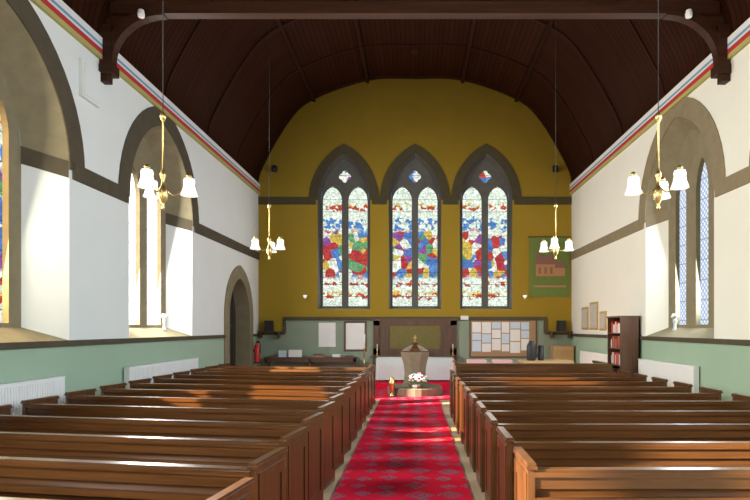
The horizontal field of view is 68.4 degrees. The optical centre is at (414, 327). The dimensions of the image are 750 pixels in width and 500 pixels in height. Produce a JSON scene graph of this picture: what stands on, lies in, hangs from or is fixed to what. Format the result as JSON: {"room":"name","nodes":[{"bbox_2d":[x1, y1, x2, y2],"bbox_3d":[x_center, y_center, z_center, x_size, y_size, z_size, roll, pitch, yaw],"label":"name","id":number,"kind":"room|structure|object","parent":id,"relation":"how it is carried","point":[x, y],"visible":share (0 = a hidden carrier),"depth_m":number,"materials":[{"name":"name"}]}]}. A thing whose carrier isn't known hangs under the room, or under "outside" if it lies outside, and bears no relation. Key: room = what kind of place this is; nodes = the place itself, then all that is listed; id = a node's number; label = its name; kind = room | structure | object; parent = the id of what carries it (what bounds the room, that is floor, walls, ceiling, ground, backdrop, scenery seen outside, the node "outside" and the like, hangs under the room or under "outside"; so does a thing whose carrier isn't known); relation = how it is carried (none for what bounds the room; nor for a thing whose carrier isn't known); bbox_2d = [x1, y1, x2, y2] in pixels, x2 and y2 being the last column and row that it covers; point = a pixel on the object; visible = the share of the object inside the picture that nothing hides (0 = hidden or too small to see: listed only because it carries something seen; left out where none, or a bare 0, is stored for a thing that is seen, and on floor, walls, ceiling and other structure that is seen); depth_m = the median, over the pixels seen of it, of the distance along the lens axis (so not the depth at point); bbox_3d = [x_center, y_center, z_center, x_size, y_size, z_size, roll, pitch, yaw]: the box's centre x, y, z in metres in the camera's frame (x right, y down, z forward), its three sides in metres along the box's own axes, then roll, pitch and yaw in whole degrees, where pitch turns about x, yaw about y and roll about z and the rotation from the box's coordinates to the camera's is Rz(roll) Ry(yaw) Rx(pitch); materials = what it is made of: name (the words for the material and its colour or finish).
{"room":"church interior","nodes":[
{"label":"church interior","id":0,"kind":"room"},
{"bbox_2d":[0,0,259,403],"bbox_3d":[-5.603,-1.670,7.080,0.575,7.040,23.440,0,0,0],"label":"wall","id":1,"kind":"structure","parent":0,"point":[66,187],"depth_m":9.36,"materials":[{"name":"white paint"}]},
{"bbox_2d":[0,117,156,324],"bbox_3d":[-5.890,-1.737,4.475,0.001,3.335,16.150,0,0,0],"label":"glazing","id":2,"kind":"object","parent":1,"relation":"in","point":[151,203],"depth_m":12.11,"materials":[{"name":"white glass"}]},
{"bbox_2d":[79,58,99,107],"bbox_3d":[-5.314,-4.000,9.000,0.069,0.600,0.500,0,0,0],"label":"speaker panel","id":3,"kind":"object","parent":1,"relation":"attached to","point":[89,76],"visible":1,"depth_m":8.92,"materials":[{"name":"white paint"}]},
{"bbox_2d":[253,341,260,362],"bbox_3d":[-5.214,0.790,18.120,0.271,0.740,0.200,0,0,0],"label":"fire extinguisher","id":4,"kind":"object","parent":1,"relation":"attached to","point":[257,349],"visible":1,"depth_m":18.06,"materials":[{"name":"red paint"}]},
{"bbox_2d":[0,317,749,349],"bbox_3d":[0.000,0.735,7.150,10.700,2.230,23.300,0,0,0],"label":"string course","id":5,"kind":"object","parent":1,"relation":"attached to","point":[37,344],"visible":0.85,"depth_m":11.54,"materials":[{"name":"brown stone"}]},
{"bbox_2d":[30,0,749,194],"bbox_3d":[0.000,-4.730,7.150,10.700,0.360,23.300,0,0,0],"label":"crown molding","id":6,"kind":"structure","parent":1,"relation":"attached to","point":[58,11],"depth_m":11.00,"materials":[{"name":"paint"}]},
{"bbox_2d":[323,400,485,499],"bbox_3d":[0.000,1.910,7.150,12.500,0.120,25.100,0,0,0],"label":"floorboards","id":7,"kind":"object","parent":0,"point":[476,493],"depth_m":7.74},
{"bbox_2d":[0,376,65,414],"bbox_3d":[-5.264,1.282,6.575,0.112,1.135,3.260,0,0,0],"label":"radiator","id":8,"kind":"object","parent":7,"relation":"on","point":[12,393],"visible":0.41,"depth_m":7.45,"materials":[{"name":"white metal"}]},
{"bbox_2d":[0,477,254,499],"bbox_3d":[-2.916,1.373,3.312,3.874,0.955,0.588,0,0,9],"label":"pew","id":9,"kind":"object","parent":7,"relation":"on","point":[242,489],"visible":1,"depth_m":3.09,"materials":[{"name":"brown wood"}]},
{"bbox_2d":[0,447,287,499],"bbox_3d":[-2.916,1.373,4.163,3.874,0.955,0.588,0,0,9],"label":"pew","id":10,"kind":"object","parent":7,"relation":"on","point":[20,477],"visible":0.9,"depth_m":3.81,"materials":[{"name":"brown wood"}]},
{"bbox_2d":[0,426,309,499],"bbox_3d":[-2.916,1.373,5.014,3.874,0.955,0.588,0,0,9],"label":"pew","id":11,"kind":"object","parent":7,"relation":"on","point":[175,450],"visible":0.56,"depth_m":4.71,"materials":[{"name":"brown wood"}]},
{"bbox_2d":[124,358,197,388],"bbox_3d":[-5.264,1.282,11.650,0.112,1.135,3.210,0,0,0],"label":"radiator","id":12,"kind":"object","parent":7,"relation":"on","point":[143,371],"visible":0.27,"depth_m":11.13,"materials":[{"name":"white metal"}]},
{"bbox_2d":[0,404,324,499],"bbox_3d":[-2.916,1.373,5.865,3.874,0.955,0.588,0,0,9],"label":"pew","id":13,"kind":"object","parent":7,"relation":"on","point":[270,431],"visible":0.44,"depth_m":5.62,"materials":[{"name":"brown wood"}]},
{"bbox_2d":[20,395,335,490],"bbox_3d":[-2.916,1.373,6.716,3.874,0.955,0.588,0,0,9],"label":"pew","id":14,"kind":"object","parent":7,"relation":"on","point":[43,406],"visible":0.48,"depth_m":6.50,"materials":[{"name":"brown wood"}]},
{"bbox_2d":[64,388,344,469],"bbox_3d":[-2.916,1.373,7.567,3.874,0.955,0.588,0,0,9],"label":"pew","id":15,"kind":"object","parent":7,"relation":"on","point":[87,396],"visible":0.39,"depth_m":7.35,"materials":[{"name":"brown wood"}]},
{"bbox_2d":[99,383,351,454],"bbox_3d":[-2.916,1.373,8.418,3.874,0.955,0.588,0,0,9],"label":"pew","id":16,"kind":"object","parent":7,"relation":"on","point":[118,389],"visible":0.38,"depth_m":8.20,"materials":[{"name":"brown wood"}]},
{"bbox_2d":[128,378,357,441],"bbox_3d":[-2.916,1.373,9.270,3.874,0.955,0.588,0,0,9],"label":"pew","id":17,"kind":"object","parent":7,"relation":"on","point":[145,383],"visible":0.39,"depth_m":9.06,"materials":[{"name":"brown wood"}]},
{"bbox_2d":[152,374,362,431],"bbox_3d":[-2.916,1.373,10.120,3.874,0.955,0.588,0,0,9],"label":"pew","id":18,"kind":"object","parent":7,"relation":"on","point":[167,378],"visible":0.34,"depth_m":9.91,"materials":[{"name":"brown wood"}]},
{"bbox_2d":[172,371,366,422],"bbox_3d":[-2.916,1.373,10.972,3.874,0.955,0.588,0,0,9],"label":"pew","id":19,"kind":"object","parent":7,"relation":"on","point":[183,374],"visible":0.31,"depth_m":10.77,"materials":[{"name":"brown wood"}]},
{"bbox_2d":[190,368,369,415],"bbox_3d":[-2.916,1.373,11.822,3.874,0.955,0.588,0,0,9],"label":"pew","id":20,"kind":"object","parent":7,"relation":"on","point":[199,371],"visible":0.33,"depth_m":11.62,"materials":[{"name":"brown wood"}]},
{"bbox_2d":[205,365,372,409],"bbox_3d":[-2.916,1.373,12.674,3.874,0.955,0.588,0,0,9],"label":"pew","id":21,"kind":"object","parent":7,"relation":"on","point":[215,367],"visible":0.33,"depth_m":12.48,"materials":[{"name":"brown wood"}]},
{"bbox_2d":[218,363,375,404],"bbox_3d":[-2.916,1.373,13.524,3.874,0.955,0.588,0,0,9],"label":"pew","id":22,"kind":"object","parent":7,"relation":"on","point":[225,365],"visible":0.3,"depth_m":13.35,"materials":[{"name":"brown wood"}]},
{"bbox_2d":[264,357,357,366],"bbox_3d":[-3.475,1.410,18.430,3.050,0.880,0.500,0,0,0],"label":"table","id":23,"kind":"object","parent":7,"relation":"on","point":[310,360],"visible":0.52,"depth_m":18.21,"materials":[{"name":"brown wood"}]},
{"bbox_2d":[278,350,353,356],"bbox_3d":[-3.300,0.850,18.410,2.500,0.240,0.260,0,0,0],"label":"leaflet","id":24,"kind":"object","parent":23,"relation":"on","point":[281,353],"visible":0.96,"depth_m":18.33,"materials":[{"name":"paper"}]},
{"bbox_2d":[331,389,472,499],"bbox_3d":[0.000,1.841,6.050,6.400,0.018,21.000,0,0,0],"label":"carpet","id":25,"kind":"structure","parent":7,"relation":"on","point":[406,450],"depth_m":7.78,"materials":[{"name":"carpet"}]},
{"bbox_2d":[388,377,394,396],"bbox_3d":[-0.620,1.572,14.730,0.190,0.520,0.185,0,0,0],"label":"brass vase","id":26,"kind":"object","parent":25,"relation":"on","point":[391,383],"visible":1,"depth_m":14.67,"materials":[{"name":"gold metal"}]},
{"bbox_2d":[388,383,441,396],"bbox_3d":[0.000,1.722,15.350,1.520,0.220,1.520,0,0,0],"label":"base","id":27,"kind":"object","parent":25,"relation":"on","point":[400,390],"depth_m":14.72,"materials":[{"name":"beige stone"}]},
{"bbox_2d":[401,352,428,386],"bbox_3d":[0.000,1.137,15.350,0.785,0.950,0.785,0,0,0],"label":"font","id":28,"kind":"object","parent":27,"relation":"on","point":[414,362],"visible":0.73,"depth_m":15.06,"materials":[{"name":"beige stone"}]},
{"bbox_2d":[401,337,428,351],"bbox_3d":[0.000,0.430,15.350,0.758,0.460,0.758,0,0,0],"label":"lid","id":29,"kind":"object","parent":28,"relation":"on","point":[414,347],"depth_m":15.14,"materials":[{"name":"brown wood"}]},
{"bbox_2d":[406,372,430,388],"bbox_3d":[0.084,1.401,14.742,0.730,0.418,0.375,0,0,0],"label":"flowers","id":30,"kind":"object","parent":27,"relation":"on","point":[418,375],"depth_m":14.69,"materials":[{"name":"white plant"}]},
{"bbox_2d":[452,360,612,372],"bbox_3d":[2.750,1.335,13.300,3.640,1.030,1.242,0,0,0],"label":"pew","id":31,"kind":"object","parent":7,"relation":"on","point":[596,366],"visible":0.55,"depth_m":12.69,"materials":[{"name":"brown wood"}]},
{"bbox_2d":[467,359,512,362],"bbox_3d":[1.750,0.784,12.961,1.040,0.069,0.320,0,0,0],"label":"cushion","id":32,"kind":"object","parent":31,"relation":"on","point":[468,360],"visible":1,"depth_m":12.80,"materials":[{"name":"pink fabric"}]},
{"bbox_2d":[449,370,629,417],"bbox_3d":[2.575,1.373,11.524,3.674,0.955,0.588,0,0,0],"label":"pew","id":33,"kind":"object","parent":7,"relation":"on","point":[621,373],"visible":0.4,"depth_m":11.32,"materials":[{"name":"brown wood"}]},
{"bbox_2d":[518,359,573,362],"bbox_3d":[3.150,1.315,13.301,1.200,1.070,0.700,0,0,0],"label":"table","id":34,"kind":"object","parent":7,"relation":"on","point":[519,360],"visible":0.18,"depth_m":12.95,"materials":[{"name":"beige wood"}]},
{"bbox_2d":[527,341,543,360],"bbox_3d":[2.902,0.545,13.295,0.442,0.470,0.216,0,0,-23],"label":"flask","id":35,"kind":"object","parent":34,"relation":"on","point":[531,347],"visible":0.98,"depth_m":13.19,"materials":[{"name":"grey metal"}]},
{"bbox_2d":[452,373,647,424],"bbox_3d":[2.575,1.373,10.673,3.674,0.955,0.588,0,0,0],"label":"pew","id":36,"kind":"object","parent":7,"relation":"on","point":[637,377],"visible":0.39,"depth_m":10.45,"materials":[{"name":"brown wood"}]},
{"bbox_2d":[455,377,667,433],"bbox_3d":[2.575,1.373,9.822,3.674,0.955,0.588,0,0,0],"label":"pew","id":37,"kind":"object","parent":7,"relation":"on","point":[656,381],"visible":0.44,"depth_m":9.61,"materials":[{"name":"brown wood"}]},
{"bbox_2d":[549,345,574,360],"bbox_3d":[4.940,1.220,18.490,0.720,1.260,0.560,0,0,0],"label":"cabinet","id":38,"kind":"object","parent":7,"relation":"on","point":[566,352],"visible":0.26,"depth_m":18.24,"materials":[{"name":"brown wood"}]},
{"bbox_2d":[459,381,692,443],"bbox_3d":[2.575,1.373,8.971,3.674,0.955,0.588,0,0,0],"label":"pew","id":39,"kind":"object","parent":7,"relation":"on","point":[679,387],"visible":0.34,"depth_m":8.76,"materials":[{"name":"brown wood"}]},
{"bbox_2d":[463,387,722,456],"bbox_3d":[2.575,1.373,8.120,3.674,0.955,0.588,0,0,0],"label":"pew","id":40,"kind":"object","parent":7,"relation":"on","point":[706,394],"visible":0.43,"depth_m":7.91,"materials":[{"name":"brown wood"}]},
{"bbox_2d":[580,351,606,362],"bbox_3d":[5.264,1.282,15.950,0.112,1.135,2.910,0,0,0],"label":"radiator","id":41,"kind":"object","parent":7,"relation":"on","point":[585,356],"visible":0.34,"depth_m":16.25,"materials":[{"name":"white metal"}]},
{"bbox_2d":[469,393,749,471],"bbox_3d":[2.575,1.373,7.269,3.674,0.955,0.588,0,0,0],"label":"pew","id":42,"kind":"object","parent":7,"relation":"on","point":[739,401],"visible":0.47,"depth_m":7.06,"materials":[{"name":"brown wood"}]},
{"bbox_2d":[475,401,749,491],"bbox_3d":[2.575,1.373,6.418,3.674,0.955,0.588,0,0,0],"label":"pew","id":43,"kind":"object","parent":7,"relation":"on","point":[503,416],"visible":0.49,"depth_m":6.20,"materials":[{"name":"brown wood"}]},
{"bbox_2d":[484,412,749,499],"bbox_3d":[2.575,1.373,5.567,3.674,0.955,0.588,0,0,0],"label":"pew","id":44,"kind":"object","parent":7,"relation":"on","point":[518,431],"visible":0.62,"depth_m":5.36,"materials":[{"name":"brown wood"}]},
{"bbox_2d":[496,426,749,499],"bbox_3d":[2.575,1.373,4.716,3.674,0.955,0.588,0,0,0],"label":"pew","id":45,"kind":"object","parent":7,"relation":"on","point":[543,453],"visible":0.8,"depth_m":4.51,"materials":[{"name":"brown wood"}]},
{"bbox_2d":[606,316,639,376],"bbox_3d":[5.055,0.780,13.395,0.470,2.140,0.910,0,0,0],"label":"bookcase","id":46,"kind":"object","parent":7,"relation":"on","point":[622,331],"visible":0.66,"depth_m":12.96,"materials":[{"name":"brown wood"}]},
{"bbox_2d":[513,447,749,499],"bbox_3d":[2.575,1.373,3.865,3.674,0.955,0.588,0,0,0],"label":"pew","id":47,"kind":"object","parent":7,"relation":"on","point":[531,482],"visible":1,"depth_m":3.66,"materials":[{"name":"brown wood"}]},
{"bbox_2d":[638,359,698,392],"bbox_3d":[5.264,1.282,11.575,0.112,1.135,2.560,0,0,0],"label":"radiator","id":48,"kind":"object","parent":7,"relation":"on","point":[684,373],"visible":0.6,"depth_m":11.21,"materials":[{"name":"white metal"}]},
{"bbox_2d":[62,0,749,182],"bbox_3d":[0.000,-6.706,7.150,10.700,3.632,24.300,0,0,0],"label":"ceiling","id":49,"kind":"structure","parent":0,"point":[217,48],"depth_m":14.81,"materials":[{"name":"brown wood"}]},
{"bbox_2d":[137,0,197,209],"bbox_3d":[-2.876,-4.697,6.282,0.674,6.693,0.647,0,0,0],"label":"chandelier","id":50,"kind":"object","parent":49,"relation":"hanging from","point":[147,181],"visible":1,"depth_m":6.32,"materials":[{"name":"white glass"}]},
{"bbox_2d":[250,0,284,259],"bbox_3d":[-2.847,-4.697,10.960,0.647,6.693,0.674,0,0,16],"label":"chandelier","id":51,"kind":"object","parent":49,"relation":"hanging from","point":[270,249],"visible":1,"depth_m":10.94,"materials":[{"name":"white glass"}]},
{"bbox_2d":[103,0,726,181],"bbox_3d":[0.000,-6.723,7.150,10.753,3.602,23.300,0,0,0],"label":"ribs","id":52,"kind":"object","parent":49,"relation":"attached to","point":[414,51],"visible":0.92,"depth_m":16.48,"materials":[{"name":"brown wood"}]},
{"bbox_2d":[99,1,730,84],"bbox_3d":[0.000,-4.860,9.347,10.690,1.340,0.327,0,0,0],"label":"truss","id":53,"kind":"object","parent":49,"relation":"attached to","point":[126,17],"visible":0.99,"depth_m":9.31,"materials":[{"name":"brown wood"}]},
{"bbox_2d":[539,0,573,259],"bbox_3d":[2.836,-4.717,10.990,0.647,6.734,0.674,0,0,-21],"label":"chandelier","id":54,"kind":"object","parent":49,"relation":"hanging from","point":[554,246],"visible":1,"depth_m":10.95,"materials":[{"name":"white glass"}]},
{"bbox_2d":[625,0,688,210],"bbox_3d":[2.848,-4.717,6.306,0.674,6.734,0.647,0,0,-37],"label":"chandelier","id":55,"kind":"object","parent":49,"relation":"hanging from","point":[660,192],"visible":1,"depth_m":6.31,"materials":[{"name":"white glass"}]},
{"bbox_2d":[376,380,449,388],"bbox_3d":[0.000,1.760,17.675,6.400,0.180,2.250,0,0,0],"label":"step","id":56,"kind":"structure","parent":0,"point":[383,384],"depth_m":16.55,"materials":[{"name":"red carpet"}]},
{"bbox_2d":[363,334,365,366],"bbox_3d":[-1.620,0.935,17.550,0.280,1.470,0.280,0,0,0],"label":"paschal candle","id":57,"kind":"object","parent":56,"relation":"on","point":[364,348],"visible":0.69,"depth_m":17.53,"materials":[{"name":"white wax"}]},
{"bbox_2d":[370,356,459,363],"bbox_3d":[0.000,1.312,18.598,3.000,0.715,0.195,0,0,0],"label":"shelf","id":58,"kind":"object","parent":56,"relation":"on","point":[373,357],"visible":0.36,"depth_m":18.50,"materials":[{"name":"brown wood"}]},
{"bbox_2d":[372,319,457,355],"bbox_3d":[0.000,0.315,18.724,2.940,1.270,0.149,0,0,0],"label":"reredos","id":59,"kind":"object","parent":58,"relation":"on","point":[392,336],"visible":0.93,"depth_m":18.74,"materials":[{"name":"brown wood"}]},
{"bbox_2d":[375,344,454,355],"bbox_3d":[0.000,0.747,18.600,2.690,0.415,0.124,0,0,0],"label":"candlesticks","id":60,"kind":"object","parent":58,"relation":"on","point":[377,344],"visible":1,"depth_m":18.59,"materials":[{"name":"gold metal"}]},
{"bbox_3d":[0.000,1.315,17.650,2.380,0.710,0.740,0,0,0],"label":"altar table","id":61,"kind":"object","parent":56,"relation":"on","visible":0},
{"bbox_2d":[376,357,453,379],"bbox_3d":[0.000,1.288,17.650,2.499,0.685,0.860,0,0,0],"label":"altar cloth","id":62,"kind":"object","parent":61,"relation":"on","point":[437,368],"visible":0.66,"depth_m":17.25,"materials":[{"name":"white fabric"}]},
{"bbox_2d":[258,79,571,367],"bbox_3d":[0.000,-3.550,18.980,12.500,10.800,0.440,0,0,0],"label":"wall","id":63,"kind":"structure","parent":0,"point":[379,132],"depth_m":18.80,"materials":[{"name":"paint"}]},
{"bbox_2d":[257,331,281,337],"bbox_3d":[-4.925,0.230,18.649,0.750,0.240,0.299,0,0,0],"label":"corner shelf","id":64,"kind":"object","parent":63,"relation":"attached to","point":[260,332],"visible":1,"depth_m":18.54,"materials":[{"name":"brown wood"}]},
{"bbox_2d":[264,321,273,330],"bbox_3d":[-4.950,-0.071,18.636,0.260,0.357,0.228,0,0,0],"label":"speaker box","id":65,"kind":"object","parent":64,"relation":"on","point":[268,325],"visible":0.93,"depth_m":18.53,"materials":[{"name":"black plastic"}]},
{"bbox_2d":[271,165,276,171],"bbox_3d":[-4.750,-5.400,18.642,0.200,0.260,0.314,0,0,0],"label":"spotlight","id":66,"kind":"object","parent":63,"relation":"attached to","point":[274,167],"visible":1,"depth_m":18.51,"materials":[{"name":"black plastic"}]},
{"bbox_2d":[319,321,366,350],"bbox_3d":[-2.471,0.280,18.785,1.642,1.040,0.029,0,0,0],"label":"frames","id":67,"kind":"object","parent":63,"relation":"attached to","point":[354,331],"visible":0.91,"depth_m":18.79,"materials":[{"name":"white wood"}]},
{"bbox_2d":[323,171,506,305],"bbox_3d":[0.000,-3.110,19.147,6.420,4.700,0.106,0,0,0],"label":"glazing","id":68,"kind":"object","parent":63,"relation":"in","point":[332,200],"depth_m":19.20,"materials":[{"name":"multicoloured glass"}]},
{"bbox_2d":[469,320,536,357],"bbox_3d":[3.010,0.360,18.779,2.300,1.300,0.039,0,0,0],"label":"notice board","id":69,"kind":"object","parent":63,"relation":"attached to","point":[487,338],"visible":0.96,"depth_m":18.77,"materials":[{"name":"beige paper"}]},
{"bbox_2d":[528,236,570,296],"bbox_3d":[4.580,-2.089,18.761,1.460,2.078,0.039,0,0,0],"label":"hanging banner","id":70,"kind":"object","parent":63,"relation":"hanging from","point":[548,276],"visible":0.98,"depth_m":18.76,"materials":[{"name":"green fabric"}]},
{"bbox_2d":[548,331,572,337],"bbox_3d":[4.925,0.230,18.649,0.750,0.240,0.299,0,0,0],"label":"corner shelf","id":71,"kind":"object","parent":63,"relation":"attached to","point":[551,332],"visible":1,"depth_m":18.54,"materials":[{"name":"brown wood"}]},
{"bbox_2d":[556,321,565,330],"bbox_3d":[4.950,-0.071,18.636,0.260,0.357,0.228,0,0,0],"label":"speaker box","id":72,"kind":"object","parent":71,"relation":"on","point":[560,325],"visible":0.93,"depth_m":18.53,"materials":[{"name":"black plastic"}]},
{"bbox_2d":[570,44,749,400],"bbox_3d":[5.537,-1.670,7.150,0.445,7.040,23.300,0,0,0],"label":"wall","id":73,"kind":"structure","parent":0,"point":[625,257],"depth_m":11.52,"materials":[{"name":"beige paint"}]},
{"bbox_2d":[161,314,678,330],"bbox_3d":[-0.008,-0.130,12.099,11.397,0.380,0.160,0,0,3],"label":"flower arrangements","id":74,"kind":"object","parent":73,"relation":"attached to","point":[164,321],"depth_m":11.88,"materials":[{"name":"white plant"}]},
{"bbox_2d":[582,302,606,330],"bbox_3d":[5.330,-0.350,16.450,0.039,0.840,2.200,0,0,0],"label":"picture frames","id":75,"kind":"object","parent":73,"relation":"attached to","point":[593,305],"visible":1,"depth_m":16.36,"materials":[{"name":"beige paper"}]},
{"bbox_2d":[680,163,707,324],"bbox_3d":[5.760,-1.731,4.425,0.001,3.323,15.090,0,0,0],"label":"glazing","id":76,"kind":"object","parent":73,"relation":"in","point":[704,179],"depth_m":11.06,"materials":[{"name":"white glass"}]}
]}

